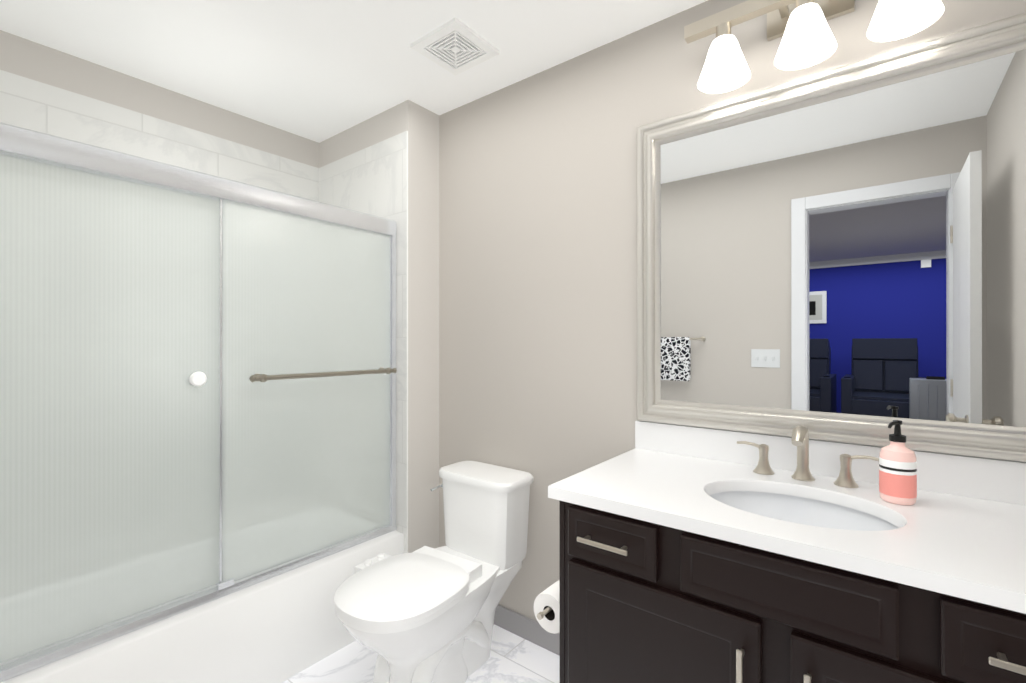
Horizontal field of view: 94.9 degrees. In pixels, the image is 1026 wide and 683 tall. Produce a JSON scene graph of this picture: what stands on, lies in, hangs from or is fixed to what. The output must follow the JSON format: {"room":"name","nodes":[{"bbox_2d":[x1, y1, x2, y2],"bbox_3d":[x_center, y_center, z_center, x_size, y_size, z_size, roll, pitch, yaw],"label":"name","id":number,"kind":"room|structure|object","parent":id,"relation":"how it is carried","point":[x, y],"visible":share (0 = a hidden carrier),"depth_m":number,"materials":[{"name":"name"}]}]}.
{"room":"bathroom","nodes":[
{"label":"bathroom","id":0,"kind":"room"},
{"bbox_2d":[0,30,318,167],"bbox_3d":[-1.675,0.071,2.110,0.120,2.440,1.650,0,0,38],"label":"wall","id":1,"kind":"structure","parent":0,"point":[26,58],"depth_m":2.07,"materials":[{"name":"grey paint"}]},
{"bbox_2d":[0,70,318,201],"bbox_3d":[-1.588,0.146,2.118,0.008,2.290,1.530,0,0,38],"label":"wall tiles","id":2,"kind":"structure","parent":1,"relation":"attached to","point":[30,104],"depth_m":2.07,"materials":[{"name":"tile"}]},
{"bbox_2d":[0,0,707,142],"bbox_3d":[-0.356,-1.200,1.283,3.220,0.100,1.970,0,0,38],"label":"ceiling","id":3,"kind":"structure","parent":0,"point":[318,71],"depth_m":1.82,"materials":[{"name":"white paint"}]},
{"bbox_2d":[410,17,498,75],"bbox_3d":[-0.225,-1.142,1.841,0.244,0.014,0.244,0,0,38],"label":"ceiling vent","id":4,"kind":"object","parent":3,"relation":"in","point":[455,46],"visible":1,"depth_m":1.82,"materials":[{"name":"white plastic"}]},
{"bbox_2d":[319,100,438,552],"bbox_3d":[-0.757,0.072,2.643,0.910,2.440,0.320,0,0,38],"label":"wall","id":5,"kind":"structure","parent":0,"point":[419,123],"depth_m":2.32,"materials":[{"name":"grey paint"}]},
{"bbox_2d":[319,131,407,552],"bbox_3d":[-0.808,0.147,2.474,0.782,2.290,0.008,0,0,38],"label":"wall tile","id":6,"kind":"structure","parent":5,"relation":"attached to","point":[372,180],"depth_m":2.28,"materials":[{"name":"tile"}]},
{"bbox_2d":[282,624,559,682],"bbox_3d":[-0.356,1.340,1.279,3.220,0.100,1.970,0,0,38],"label":"floor","id":7,"kind":"structure","parent":0,"point":[513,658],"depth_m":1.88,"materials":[{"name":"tile"}]},
{"bbox_2d":[1,530,403,682],"bbox_3d":[-1.284,1.098,1.879,0.760,0.385,1.510,0,0,38],"label":"bathtub","id":8,"kind":"object","parent":7,"relation":"on","point":[281,628],"visible":0.48,"depth_m":1.68,"materials":[{"name":"white ceramic"}]},
{"bbox_2d":[0,122,396,682],"bbox_3d":[-1.035,0.159,1.685,0.132,1.490,1.506,0,0,38],"label":"shower door","id":9,"kind":"structure","parent":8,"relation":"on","point":[198,370],"depth_m":1.58,"materials":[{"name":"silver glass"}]},
{"bbox_2d":[334,461,533,682],"bbox_3d":[-0.325,0.925,1.836,0.502,0.732,0.796,0,0,38],"label":"toilet","id":10,"kind":"object","parent":7,"relation":"on","point":[425,614],"visible":1,"depth_m":1.76,"materials":[{"name":"white ceramic"}]},
{"bbox_2d":[534,420,1025,682],"bbox_3d":[0.645,0.761,1.195,1.207,1.057,0.625,0,0,38],"label":"bathroom vanity","id":11,"kind":"object","parent":7,"relation":"on","point":[690,554],"visible":1,"depth_m":1.05,"materials":[{"name":"black wood"}]},
{"bbox_2d":[737,425,878,487],"bbox_3d":[0.795,0.311,1.303,0.346,0.156,0.154,0,0,38],"label":"faucet","id":12,"kind":"object","parent":11,"relation":"on","point":[762,475],"depth_m":1.32,"materials":[{"name":"silver metal"}]},
{"bbox_2d":[879,420,916,504],"bbox_3d":[0.936,0.290,1.147,0.072,0.198,0.075,0,0,38],"label":"soap bottle","id":13,"kind":"object","parent":11,"relation":"on","point":[897,472],"visible":1,"depth_m":1.13,"materials":[{"name":"pink plastic"}]},
{"bbox_2d":[439,0,1025,620],"bbox_3d":[0.572,0.071,1.729,2.310,2.440,0.120,0,0,38],"label":"wall","id":14,"kind":"structure","parent":0,"point":[537,276],"depth_m":1.96,"materials":[{"name":"grey paint"}]},
{"bbox_2d":[494,604,559,655],"bbox_3d":[-0.021,1.244,1.991,1.050,0.095,0.196,0,0,38],"label":"baseboard","id":15,"kind":"structure","parent":14,"relation":"attached to","point":[522,626],"depth_m":2.04,"materials":[{"name":"grey"}]},
{"bbox_2d":[684,0,943,93],"bbox_3d":[0.830,-0.928,1.338,0.660,0.243,0.180,0,0,38],"label":"sconce","id":16,"kind":"object","parent":14,"relation":"attached to","point":[801,27],"visible":1,"depth_m":1.37,"materials":[{"name":"white glass"}]},
{"bbox_2d":[637,12,1025,461],"bbox_3d":[0.877,-0.247,1.390,1.070,1.066,0.038,0,0,38],"label":"mirror","id":17,"kind":"object","parent":14,"relation":"attached to","point":[837,254],"visible":1,"depth_m":1.33,"materials":[{"name":"silver metal"}]}
]}

